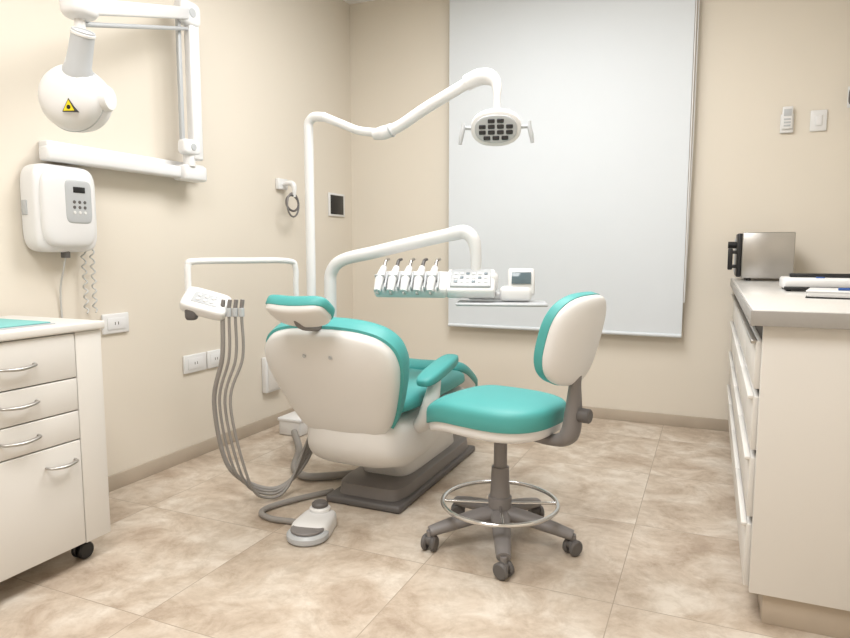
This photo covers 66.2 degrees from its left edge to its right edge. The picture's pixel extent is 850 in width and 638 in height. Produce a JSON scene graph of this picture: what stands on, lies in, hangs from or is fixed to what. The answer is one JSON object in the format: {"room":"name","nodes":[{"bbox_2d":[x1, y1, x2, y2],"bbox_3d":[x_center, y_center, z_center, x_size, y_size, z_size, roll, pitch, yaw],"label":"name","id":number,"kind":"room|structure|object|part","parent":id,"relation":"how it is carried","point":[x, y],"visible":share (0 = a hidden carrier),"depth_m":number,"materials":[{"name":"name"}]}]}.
{"room":"dental clinic","nodes":[
{"label":"dental clinic","id":0,"kind":"room"},
{"bbox_2d":[0,0,352,475],"bbox_3d":[-1.763,-0.619,2.525,0.100,3.000,5.700,3,7,24],"label":"wall","id":1,"kind":"structure","parent":0,"point":[266,66],"depth_m":3.48,"materials":[{"name":"paint"}]},
{"bbox_2d":[20,163,97,317],"bbox_3d":[-1.531,-0.209,2.801,0.136,0.882,0.326,3,7,24],"label":"control box","id":2,"kind":"object","parent":1,"relation":"attached to","point":[58,203],"visible":0.99,"depth_m":2.70,"materials":[{"name":"white plastic"}]},
{"bbox_2d":[21,200,27,214],"bbox_3d":[-1.619,-0.453,2.649,0.030,0.060,0.025,3,7,24],"label":"switch","id":3,"kind":"object","parent":2,"relation":"attached to","point":[24,203],"depth_m":2.64,"materials":[{"name":"grey plastic"}]},
{"bbox_3d":[-1.474,-0.496,2.767,0.024,0.180,0.128,3,7,24],"label":"key panel","id":4,"kind":"part","parent":2,"relation":"part of","materials":[{"name":"grey plastic"}]},
{"bbox_3d":[-1.521,-0.187,2.914,0.027,0.328,0.027,3,7,24],"label":"coiled cord","id":5,"kind":"part","parent":2,"relation":"part of","materials":[{"name":"white plastic"}]},
{"bbox_3d":[-1.503,-0.191,2.955,0.027,0.328,0.027,3,7,24],"label":"coiled cord","id":6,"kind":"part","parent":2,"relation":"part of","materials":[{"name":"white plastic"}]},
{"bbox_2d":[101,312,128,334],"bbox_3d":[-1.474,0.021,3.107,0.018,0.095,0.150,3,7,24],"label":"wall outlet","id":7,"kind":"object","parent":1,"relation":"attached to","point":[115,322],"visible":0.97,"depth_m":3.10,"materials":[{"name":"white plastic"}]},
{"bbox_2d":[107,317,125,329],"bbox_3d":[-1.468,0.021,3.105,0.003,0.055,0.102,3,7,24],"label":"socket","id":8,"kind":"object","parent":7,"relation":"attached to","point":[113,323],"depth_m":3.10,"materials":[{"name":"white plastic"}]},
{"bbox_2d":[38,0,206,182],"bbox_3d":[-1.367,-1.099,2.808,0.507,0.885,1.418,0,6,-3],"label":"machine","id":9,"kind":"object","parent":1,"relation":"attached to","point":[73,97],"visible":1,"depth_m":2.68,"materials":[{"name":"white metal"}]},
{"bbox_3d":[-1.200,-0.994,2.269,0.041,0.181,0.036,3,7,24],"label":"yoke stem","id":10,"kind":"part","parent":9,"relation":"part of","materials":[{"name":"white plastic"}]},
{"bbox_3d":[-1.381,-0.722,3.065,0.060,0.060,0.890,3,7,24],"label":"wall rail","id":11,"kind":"part","parent":9,"relation":"part of","materials":[{"name":"white metal"}]},
{"bbox_3d":[-1.407,-0.759,3.132,0.055,0.060,0.920,3,7,24],"label":"wall plate","id":12,"kind":"part","parent":9,"relation":"part of","materials":[{"name":"white plastic"}]},
{"bbox_3d":[-1.197,-1.241,2.769,0.020,0.337,1.048,0,6,0],"label":"pantograph arm","id":13,"kind":"part","parent":9,"relation":"part of"},
{"bbox_3d":[-1.197,-1.308,2.762,0.050,0.387,1.060,0,6,0],"label":"pantograph arm","id":14,"kind":"part","parent":9,"relation":"part of","materials":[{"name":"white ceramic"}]},
{"bbox_3d":[-1.225,-1.175,3.262,0.020,0.650,0.023,3,7,24],"label":"upright arm","id":15,"kind":"part","parent":9,"relation":"part of"},
{"bbox_3d":[-1.184,-1.192,3.334,0.045,0.750,0.070,3,7,24],"label":"upright arm","id":16,"kind":"part","parent":9,"relation":"part of","materials":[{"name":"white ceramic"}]},
{"bbox_2d":[183,352,206,373],"bbox_3d":[-1.269,0.242,3.600,0.018,0.100,0.170,3,7,24],"label":"wall outlet","id":17,"kind":"object","parent":1,"relation":"attached to","point":[196,362],"visible":1,"depth_m":3.59,"materials":[{"name":"white plastic"}]},
{"bbox_2d":[188,356,203,369],"bbox_3d":[-1.263,0.243,3.598,0.003,0.060,0.116,3,7,24],"label":"socket","id":18,"kind":"object","parent":17,"relation":"attached to","point":[194,362],"depth_m":3.60,"materials":[{"name":"grey plastic"}]},
{"bbox_2d":[108,408,293,491],"bbox_3d":[-1.712,0.838,2.656,0.012,0.075,5.700,3,7,24],"label":"baseboard","id":19,"kind":"structure","parent":1,"relation":"attached to","point":[123,478],"depth_m":3.54,"materials":[{"name":"ceramic"}]},
{"bbox_2d":[206,349,223,368],"bbox_3d":[-1.205,0.227,3.746,0.018,0.100,0.130,3,7,24],"label":"wall outlet","id":20,"kind":"object","parent":1,"relation":"attached to","point":[213,356],"visible":0.65,"depth_m":3.72,"materials":[{"name":"white plastic"}]},
{"bbox_2d":[211,353,219,364],"bbox_3d":[-1.199,0.227,3.744,0.003,0.060,0.088,3,7,24],"label":"socket","id":21,"kind":"object","parent":20,"relation":"attached to","point":[215,357],"depth_m":3.74,"materials":[{"name":"grey plastic"}]},
{"bbox_2d":[262,357,280,392],"bbox_3d":[-0.987,0.353,4.223,0.046,0.230,0.170,3,7,24],"label":"junction box","id":22,"kind":"object","parent":1,"relation":"attached to","point":[269,384],"visible":0.39,"depth_m":4.16,"materials":[{"name":"white plastic"}]},
{"bbox_3d":[-0.969,0.353,4.215,0.006,0.200,0.140,3,7,24],"label":"box lid","id":23,"kind":"part","parent":22,"relation":"part of","materials":[{"name":"white plastic"}]},
{"bbox_2d":[275,178,299,217],"bbox_3d":[-0.886,-0.784,4.229,0.130,0.251,0.161,3,7,24],"label":"hook","id":24,"kind":"object","parent":1,"relation":"attached to","point":[281,184],"visible":1,"depth_m":4.20,"materials":[{"name":"white plastic"}]},
{"bbox_3d":[-0.932,-0.876,4.239,0.030,0.070,0.100,3,7,24],"label":"hook plate","id":25,"kind":"part","parent":24,"relation":"part of","materials":[{"name":"white plastic"}]},
{"bbox_3d":[-0.879,-0.842,4.219,0.110,0.108,0.036,3,7,24],"label":"hook arm","id":26,"kind":"part","parent":24,"relation":"part of","materials":[{"name":"white plastic"}]},
{"bbox_2d":[328,192,344,216],"bbox_3d":[-0.661,-0.853,4.880,0.017,0.170,0.220,3,7,24],"label":"wall thermostat","id":27,"kind":"object","parent":1,"relation":"attached to","point":[336,202],"visible":1,"depth_m":4.86,"materials":[{"name":"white plastic"}]},
{"bbox_2d":[343,0,372,4],"bbox_3d":[-0.188,-2.088,1.674,3.540,0.100,5.900,3,7,24],"label":"ceiling","id":28,"kind":"structure","parent":0,"point":[349,2],"depth_m":4.88,"materials":[{"name":"paint"}]},
{"bbox_2d":[0,418,834,637],"bbox_3d":[-0.188,0.995,2.001,3.540,0.100,5.900,3,7,24],"label":"floor","id":29,"kind":"structure","parent":0,"point":[188,551],"depth_m":2.41,"materials":[{"name":"tile"}]},
{"bbox_2d":[0,315,110,581],"bbox_3d":[-1.583,0.482,2.132,0.538,0.892,0.907,3,7,24],"label":"base cabinet","id":30,"kind":"object","parent":29,"relation":"on","point":[54,489],"visible":1,"depth_m":2.23,"materials":[{"name":"white laminate"}]},
{"bbox_3d":[-1.310,0.159,2.099,0.039,0.016,0.140,3,7,24],"label":"handle","id":31,"kind":"part","parent":30,"relation":"part of","materials":[{"name":"metal"}]},
{"bbox_3d":[-1.310,0.283,2.113,0.039,0.016,0.140,3,7,24],"label":"handle","id":32,"kind":"part","parent":30,"relation":"part of","materials":[{"name":"metal"}]},
{"bbox_3d":[-1.310,0.401,2.125,0.039,0.016,0.140,3,7,24],"label":"handle","id":33,"kind":"part","parent":30,"relation":"part of","materials":[{"name":"metal"}]},
{"bbox_2d":[0,318,54,329],"bbox_3d":[-1.530,0.030,2.128,0.300,0.009,0.480,3,7,24],"label":"tray","id":34,"kind":"object","parent":30,"relation":"on","point":[5,324],"visible":1,"depth_m":2.23,"materials":[{"name":"teal plastic"}]},
{"bbox_3d":[-1.375,0.159,2.016,0.019,0.156,0.647,3,7,24],"label":"drawer","id":35,"kind":"part","parent":30,"relation":"part of","materials":[{"name":"white laminate"}]},
{"bbox_3d":[-1.375,0.297,2.030,0.019,0.114,0.647,3,7,24],"label":"drawer","id":36,"kind":"part","parent":30,"relation":"part of","materials":[{"name":"white laminate"}]},
{"bbox_3d":[-1.375,0.408,2.042,0.019,0.102,0.647,3,7,24],"label":"drawer","id":37,"kind":"part","parent":30,"relation":"part of","materials":[{"name":"white laminate"}]},
{"bbox_3d":[-1.375,0.655,2.068,0.019,0.386,0.647,3,7,24],"label":"door","id":38,"kind":"part","parent":30,"relation":"part of","materials":[{"name":"white laminate"}]},
{"bbox_3d":[-1.253,0.509,2.265,0.039,0.016,0.120,3,7,24],"label":"handle","id":39,"kind":"part","parent":30,"relation":"part of","materials":[{"name":"metal"}]},
{"bbox_2d":[180,257,352,498],"bbox_3d":[-0.626,0.246,3.295,0.652,1.115,1.134,1,6,14],"label":"dental suction unit","id":40,"kind":"object","parent":29,"relation":"on","point":[195,302],"visible":0.92,"depth_m":2.87,"materials":[{"name":"white plastic"}]},
{"bbox_2d":[185,310,197,319],"bbox_3d":[-1.007,-0.029,2.812,0.052,0.068,0.052,-1,6,-5],"label":"knob","id":41,"kind":"object","parent":40,"relation":"attached to","point":[189,314],"depth_m":2.79,"materials":[{"name":"grey plastic"}]},
{"bbox_3d":[-0.875,-0.064,2.822,0.023,0.042,0.018,0,6,-4],"label":"suction handle","id":42,"kind":"part","parent":40,"relation":"part of","materials":[{"name":"grey plastic"}]},
{"bbox_2d":[226,308,231,316],"bbox_3d":[-0.851,-0.029,2.828,0.025,0.038,0.025,3,7,24],"label":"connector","id":43,"kind":"object","parent":40,"relation":"on","point":[228,310],"depth_m":2.82,"materials":[{"name":"grey plastic"}]},
{"bbox_3d":[-0.848,-0.065,2.824,0.023,0.042,0.018,0,6,-4],"label":"suction handle","id":44,"kind":"part","parent":40,"relation":"part of","materials":[{"name":"grey plastic"}]},
{"bbox_2d":[232,308,237,316],"bbox_3d":[-0.824,-0.029,2.830,0.025,0.038,0.025,3,7,24],"label":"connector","id":45,"kind":"object","parent":40,"relation":"on","point":[234,310],"depth_m":2.82,"materials":[{"name":"grey plastic"}]},
{"bbox_3d":[-0.821,-0.065,2.826,0.023,0.042,0.018,0,6,-4],"label":"suction handle","id":46,"kind":"part","parent":40,"relation":"part of","materials":[{"name":"grey plastic"}]},
{"bbox_2d":[238,308,244,316],"bbox_3d":[-0.797,-0.029,2.832,0.025,0.038,0.025,3,7,24],"label":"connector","id":47,"kind":"object","parent":40,"relation":"on","point":[241,310],"depth_m":2.82,"materials":[{"name":"grey plastic"}]},
{"bbox_3d":[-0.844,-0.095,3.110,0.035,0.397,0.646,5,8,39],"label":"arm","id":48,"kind":"part","parent":40,"relation":"part of","materials":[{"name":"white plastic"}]},
{"bbox_3d":[-0.794,-0.065,2.828,0.023,0.042,0.018,0,6,-4],"label":"suction handle","id":49,"kind":"part","parent":40,"relation":"part of","materials":[{"name":"grey plastic"}]},
{"bbox_2d":[278,411,307,436],"bbox_3d":[-0.806,0.663,4.127,0.170,0.112,0.190,3,7,24],"label":"utility box","id":50,"kind":"object","parent":29,"relation":"on","point":[288,422],"visible":0.67,"depth_m":4.05,"materials":[{"name":"white plastic"}]},
{"bbox_3d":[-0.806,0.619,4.122,0.170,0.022,0.190,3,7,24],"label":"box lid","id":51,"kind":"part","parent":50,"relation":"part of","materials":[{"name":"white plastic"}]},
{"bbox_2d":[258,488,336,546],"bbox_3d":[-0.468,0.810,2.795,0.391,0.100,0.478,-4,7,-35],"label":"foot pedal","id":52,"kind":"object","parent":29,"relation":"on","point":[317,523],"visible":1,"depth_m":2.67,"materials":[{"name":"white plastic"}]},
{"bbox_3d":[-0.442,0.778,2.741,0.068,0.025,0.068,3,7,24],"label":"knob","id":53,"kind":"part","parent":52,"relation":"part of","materials":[{"name":"grey plastic"}]},
{"bbox_2d":[265,295,477,513],"bbox_3d":[-0.255,0.320,3.217,0.898,0.977,1.660,3,7,24],"label":"dental chair","id":54,"kind":"object","parent":29,"relation":"on","point":[360,396],"visible":0.96,"depth_m":2.70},
{"bbox_2d":[265,295,334,319],"bbox_3d":[-0.472,-0.035,2.443,0.264,0.112,0.135,3,7,24],"label":"cushion","id":55,"kind":"object","parent":54,"relation":"on","point":[282,307],"depth_m":2.38,"materials":[{"name":"teal leather"}]},
{"bbox_2d":[266,317,409,428],"bbox_3d":[-0.356,0.243,2.717,0.637,0.522,0.295,3,7,24],"label":"backrest","id":56,"kind":"object","parent":54,"relation":"on","point":[364,386],"depth_m":2.60,"materials":[{"name":"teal plastic"}]},
{"bbox_3d":[-0.083,0.782,3.370,0.380,0.035,1.000,3,7,24],"label":"plate","id":57,"kind":"part","parent":54,"relation":"part of","materials":[{"name":"grey plastic"}]},
{"bbox_2d":[304,68,533,295],"bbox_3d":[-0.065,-0.536,3.136,1.176,1.235,0.143,3,7,24],"label":"light","id":58,"kind":"object","parent":54,"relation":"attached to","point":[497,126],"depth_m":3.05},
{"bbox_2d":[402,368,464,412],"bbox_3d":[-0.147,0.333,3.175,0.520,0.110,0.840,3,7,24],"label":"seat cushion","id":59,"kind":"object","parent":54,"relation":"on","point":[414,398],"depth_m":3.07,"materials":[{"name":"teal leather"}]},
{"bbox_2d":[324,225,547,316],"bbox_3d":[0.014,-0.186,3.157,1.170,0.535,0.442,3,7,24],"label":"dental instrument unit","id":60,"kind":"object","parent":54,"relation":"attached to","point":[479,285],"depth_m":3.07,"materials":[{"name":"white plastic"}]},
{"bbox_2d":[409,358,477,385],"bbox_3d":[0.043,0.321,3.709,0.516,0.254,0.526,3,7,24],"label":"armrest","id":61,"kind":"object","parent":54,"relation":"on","point":[471,379],"depth_m":3.48,"materials":[{"name":"teal leather"}]},
{"bbox_2d":[421,292,605,580],"bbox_3d":[0.336,0.384,2.516,0.684,1.002,0.610,3,7,24],"label":"stool","id":62,"kind":"object","parent":29,"relation":"on","point":[569,335],"visible":1,"depth_m":2.35,"materials":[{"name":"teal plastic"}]},
{"bbox_2d":[425,536,430,544],"bbox_3d":[0.019,0.849,2.508,0.044,0.036,0.044,3,7,24],"label":"caster","id":63,"kind":"object","parent":62,"relation":"attached to","point":[427,538],"depth_m":2.49,"materials":[{"name":"grey plastic"}]},
{"bbox_3d":[0.019,0.828,2.506,0.026,0.035,0.026,3,7,24],"label":"caster stem","id":64,"kind":"part","parent":62,"relation":"part of","materials":[{"name":"grey plastic"}]},
{"bbox_3d":[0.155,0.782,2.538,0.292,0.099,0.080,-1,6,-13],"label":"leg","id":65,"kind":"part","parent":62,"relation":"part of","materials":[{"name":"grey plastic"}]},
{"bbox_3d":[0.220,0.765,2.693,0.080,0.099,0.292,-4,7,-31],"label":"leg","id":66,"kind":"part","parent":62,"relation":"part of","materials":[{"name":"grey plastic"}]},
{"bbox_2d":[426,385,565,433],"bbox_3d":[0.270,0.359,2.541,0.542,0.152,0.450,3,7,24],"label":"seat cushion","id":67,"kind":"object","parent":62,"relation":"on","point":[484,409],"depth_m":2.39,"materials":[{"name":"teal leather"}]},
{"bbox_3d":[0.284,0.793,2.429,0.080,0.099,0.292,0,6,4],"label":"leg","id":68,"kind":"part","parent":62,"relation":"part of","materials":[{"name":"grey plastic"}]},
{"bbox_3d":[0.276,0.851,2.293,0.026,0.035,0.026,3,7,24],"label":"caster stem","id":69,"kind":"part","parent":62,"relation":"part of","materials":[{"name":"grey plastic"}]},
{"bbox_3d":[0.388,0.767,2.680,0.080,0.099,0.292,5,8,40],"label":"leg","id":70,"kind":"part","parent":62,"relation":"part of","materials":[{"name":"grey plastic"}]},
{"bbox_3d":[0.426,0.784,2.514,0.292,0.099,0.080,3,7,24],"label":"leg","id":71,"kind":"part","parent":62,"relation":"part of","materials":[{"name":"grey plastic"}]},
{"bbox_2d":[534,292,599,384],"bbox_3d":[0.527,0.069,2.316,0.129,0.332,0.380,5,8,37],"label":"backrest cushion","id":72,"kind":"object","parent":62,"relation":"on","point":[568,338],"depth_m":2.20,"materials":[{"name":"teal plastic"}]},
{"bbox_3d":[0.562,0.343,2.318,0.055,0.052,0.052,5,8,37],"label":"tension knob","id":73,"kind":"part","parent":62,"relation":"part of","materials":[{"name":"grey plastic"}]},
{"bbox_2d":[727,278,849,637],"bbox_3d":[1.713,0.357,2.906,0.627,0.978,2.372,3,7,24],"label":"base cabinet","id":74,"kind":"object","parent":29,"relation":"on","point":[788,390],"visible":0.99,"depth_m":1.93,"materials":[{"name":"white laminate"}]},
{"bbox_3d":[1.791,0.443,3.836,0.018,0.012,0.574,3,7,24],"label":"finger pull","id":75,"kind":"part","parent":74,"relation":"part of","materials":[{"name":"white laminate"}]},
{"bbox_3d":[1.804,0.541,3.840,0.020,0.200,0.574,3,7,24],"label":"drawer","id":76,"kind":"part","parent":74,"relation":"part of","materials":[{"name":"white laminate"}]},
{"bbox_3d":[1.791,0.234,3.814,0.018,0.012,0.574,3,7,24],"label":"finger pull","id":77,"kind":"part","parent":74,"relation":"part of","materials":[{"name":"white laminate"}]},
{"bbox_3d":[1.804,0.325,3.817,0.020,0.185,0.574,3,7,24],"label":"drawer","id":78,"kind":"part","parent":74,"relation":"part of","materials":[{"name":"white laminate"}]},
{"bbox_3d":[1.571,0.597,3.312,0.020,0.200,0.574,3,7,24],"label":"drawer","id":79,"kind":"part","parent":74,"relation":"part of","materials":[{"name":"white laminate"}]},
{"bbox_3d":[1.558,0.499,3.308,0.018,0.012,0.574,3,7,24],"label":"finger pull","id":80,"kind":"part","parent":74,"relation":"part of","materials":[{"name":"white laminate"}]},
{"bbox_3d":[1.791,0.045,3.794,0.018,0.012,0.574,3,7,24],"label":"finger pull","id":81,"kind":"part","parent":74,"relation":"part of","materials":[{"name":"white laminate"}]},
{"bbox_3d":[1.804,0.126,3.796,0.020,0.165,0.574,3,7,24],"label":"drawer","id":82,"kind":"part","parent":74,"relation":"part of","materials":[{"name":"white laminate"}]},
{"bbox_3d":[1.558,0.290,3.286,0.018,0.012,0.574,3,7,24],"label":"finger pull","id":83,"kind":"part","parent":74,"relation":"part of","materials":[{"name":"white laminate"}]},
{"bbox_3d":[1.804,-0.053,3.777,0.020,0.145,0.574,3,7,24],"label":"drawer","id":84,"kind":"part","parent":74,"relation":"part of","materials":[{"name":"white laminate"}]},
{"bbox_3d":[1.571,0.381,3.289,0.020,0.185,0.574,3,7,24],"label":"drawer","id":85,"kind":"part","parent":74,"relation":"part of","materials":[{"name":"white laminate"}]},
{"bbox_3d":[1.558,0.101,3.266,0.018,0.012,0.574,3,7,24],"label":"finger pull","id":86,"kind":"part","parent":74,"relation":"part of","materials":[{"name":"white laminate"}]},
{"bbox_3d":[1.338,0.653,2.784,0.020,0.200,0.574,3,7,24],"label":"drawer","id":87,"kind":"part","parent":74,"relation":"part of","materials":[{"name":"white laminate"}]},
{"bbox_3d":[1.324,0.555,2.780,0.018,0.012,0.574,3,7,24],"label":"finger pull","id":88,"kind":"part","parent":74,"relation":"part of","materials":[{"name":"silver metal"}]},
{"bbox_3d":[1.571,0.182,3.268,0.020,0.165,0.574,3,7,24],"label":"drawer","id":89,"kind":"part","parent":74,"relation":"part of","materials":[{"name":"white laminate"}]},
{"bbox_3d":[1.558,-0.068,3.248,0.018,0.012,0.574,3,7,24],"label":"finger pull","id":90,"kind":"part","parent":74,"relation":"part of","materials":[{"name":"metal"}]},
{"bbox_3d":[1.324,0.346,2.758,0.018,0.012,0.574,3,7,24],"label":"finger pull","id":91,"kind":"part","parent":74,"relation":"part of","materials":[{"name":"white laminate"}]},
{"bbox_3d":[1.571,0.003,3.249,0.020,0.145,0.574,3,7,24],"label":"drawer","id":92,"kind":"part","parent":74,"relation":"part of","materials":[{"name":"white laminate"}]},
{"bbox_3d":[1.338,0.436,2.761,0.020,0.185,0.574,3,7,24],"label":"drawer","id":93,"kind":"part","parent":74,"relation":"part of","materials":[{"name":"white laminate"}]},
{"bbox_3d":[1.324,0.157,2.738,0.018,0.012,0.574,3,7,24],"label":"finger pull","id":94,"kind":"part","parent":74,"relation":"part of","materials":[{"name":"white laminate"}]},
{"bbox_3d":[1.098,0.609,2.266,0.018,0.012,0.542,3,7,24],"label":"finger pull","id":95,"kind":"part","parent":74,"relation":"part of","materials":[{"name":"white laminate"}]},
{"bbox_3d":[1.338,0.237,2.740,0.020,0.165,0.574,3,7,24],"label":"drawer","id":96,"kind":"part","parent":74,"relation":"part of","materials":[{"name":"white laminate"}]},
{"bbox_3d":[1.324,-0.012,2.720,0.018,0.012,0.574,3,7,24],"label":"finger pull","id":97,"kind":"part","parent":74,"relation":"part of","materials":[{"name":"metal"}]},
{"bbox_3d":[1.098,0.400,2.244,0.018,0.012,0.542,3,7,24],"label":"finger pull","id":98,"kind":"part","parent":74,"relation":"part of","materials":[{"name":"silver metal"}]},
{"bbox_3d":[1.338,0.059,2.721,0.020,0.145,0.574,3,7,24],"label":"drawer","id":99,"kind":"part","parent":74,"relation":"part of","materials":[{"name":"white laminate"}]},
{"bbox_3d":[1.111,0.707,2.270,0.020,0.200,0.542,3,7,24],"label":"drawer","id":100,"kind":"part","parent":74,"relation":"part of","materials":[{"name":"white laminate"}]},
{"bbox_3d":[1.098,0.211,2.224,0.018,0.012,0.542,3,7,24],"label":"finger pull","id":101,"kind":"part","parent":74,"relation":"part of","materials":[{"name":"white laminate"}]},
{"bbox_3d":[1.111,0.491,2.248,0.020,0.185,0.542,3,7,24],"label":"drawer","id":102,"kind":"part","parent":74,"relation":"part of","materials":[{"name":"white laminate"}]},
{"bbox_3d":[1.098,0.042,2.206,0.018,0.012,0.542,3,7,24],"label":"finger pull","id":103,"kind":"part","parent":74,"relation":"part of","materials":[{"name":"metal"}]},
{"bbox_3d":[1.111,0.292,2.227,0.020,0.165,0.542,3,7,24],"label":"drawer","id":104,"kind":"part","parent":74,"relation":"part of","materials":[{"name":"white laminate"}]},
{"bbox_3d":[1.111,0.113,2.208,0.020,0.145,0.542,3,7,24],"label":"drawer","id":105,"kind":"part","parent":74,"relation":"part of","materials":[{"name":"white laminate"}]},
{"bbox_2d":[732,278,849,313],"bbox_3d":[1.717,-0.106,2.858,0.622,0.046,2.366,3,7,24],"label":"countertop","id":106,"kind":"structure","parent":74,"relation":"on","point":[762,294],"depth_m":2.28,"materials":[{"name":"white laminate"}]},
{"bbox_2d":[727,232,795,280],"bbox_3d":[1.929,-0.361,3.767,0.330,0.270,0.320,3,7,24],"label":"sterilizer","id":107,"kind":"object","parent":106,"relation":"on","point":[756,254],"visible":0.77,"depth_m":3.62,"materials":[{"name":"metal"}]},
{"bbox_3d":[1.741,-0.341,3.720,0.025,0.120,0.040,3,7,24],"label":"door handle","id":108,"kind":"part","parent":107,"relation":"part of","materials":[{"name":"black plastic"}]},
{"bbox_3d":[1.790,-0.430,3.799,0.045,0.040,0.040,3,7,24],"label":"door knob","id":109,"kind":"part","parent":107,"relation":"part of","materials":[{"name":"black plastic"}]},
{"bbox_3d":[1.830,-0.373,3.809,0.025,0.245,0.300,3,7,24],"label":"door","id":110,"kind":"part","parent":107,"relation":"part of","materials":[{"name":"black plastic"}]},
{"bbox_2d":[779,273,849,290],"bbox_3d":[1.725,-0.155,2.759,0.380,0.072,0.240,3,7,24],"label":"heat sealer","id":111,"kind":"object","parent":106,"relation":"on","point":[794,281],"visible":0.98,"depth_m":2.72,"materials":[{"name":"white plastic"}]},
{"bbox_3d":[1.735,-0.185,2.778,0.320,0.017,0.050,3,7,24],"label":"lever","id":112,"kind":"part","parent":111,"relation":"part of","materials":[{"name":"black plastic"}]},
{"bbox_2d":[805,287,849,299],"bbox_3d":[1.575,-0.094,2.348,0.340,0.036,0.240,4,7,33],"label":"notebook","id":113,"kind":"object","parent":106,"relation":"on","point":[823,293],"visible":1,"depth_m":2.32,"materials":[{"name":"white paper"}]},
{"bbox_3d":[1.272,0.442,1.857,0.590,0.830,0.020,3,7,24],"label":"panel","id":114,"kind":"part","parent":74,"relation":"part of","materials":[{"name":"white laminate"}]},
{"bbox_2d":[350,0,849,419],"bbox_3d":[0.977,-0.826,4.478,3.540,3.000,0.100,3,7,24],"label":"wall","id":115,"kind":"structure","parent":0,"point":[756,59],"depth_m":4.17,"materials":[{"name":"paint"}]},
{"bbox_2d":[448,0,699,337],"bbox_3d":[0.914,-1.108,4.373,1.645,2.397,0.083,3,7,24],"label":"roller blind","id":116,"kind":"object","parent":115,"relation":"attached to","point":[597,202],"visible":0.93,"depth_m":4.29,"materials":[{"name":"fabric"}]},
{"bbox_3d":[0.903,0.075,4.471,1.595,0.024,0.024,3,7,24],"label":"rail","id":117,"kind":"part","parent":116,"relation":"part of","materials":[{"name":"fabric"}]},
{"bbox_3d":[1.637,-1.153,4.009,0.007,2.110,0.007,0,6,1],"label":"bead chain","id":118,"kind":"part","parent":116,"relation":"part of","materials":[{"name":"white plastic"}]},
{"bbox_3d":[1.647,-1.154,4.016,0.033,2.110,0.008,-4,7,-35],"label":"bead chain","id":119,"kind":"part","parent":116,"relation":"part of","materials":[{"name":"white plastic"}]},
{"bbox_2d":[582,406,728,431],"bbox_3d":[0.704,0.622,4.691,2.768,0.075,0.012,3,7,24],"label":"baseboard","id":120,"kind":"structure","parent":115,"relation":"attached to","point":[601,413],"depth_m":4.31,"materials":[{"name":"ceramic"}]},
{"bbox_2d":[780,106,793,133],"bbox_3d":[2.140,-1.177,3.853,0.070,0.150,0.036,3,7,24],"label":"remote","id":121,"kind":"object","parent":115,"relation":"attached to","point":[787,116],"visible":1,"depth_m":3.84,"materials":[{"name":"white plastic"}]},
{"bbox_2d":[810,109,827,131],"bbox_3d":[2.293,-1.156,3.798,0.085,0.120,0.018,3,7,24],"label":"light switch","id":122,"kind":"object","parent":115,"relation":"attached to","point":[818,118],"visible":1,"depth_m":3.79,"materials":[{"name":"white plastic"}]},
{"bbox_2d":[847,86,849,107],"bbox_3d":[2.438,-1.266,3.699,0.060,0.120,0.061,3,7,24],"label":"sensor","id":123,"kind":"object","parent":115,"relation":"attached to","point":[848,98],"visible":1,"depth_m":3.73,"materials":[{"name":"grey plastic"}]}
]}

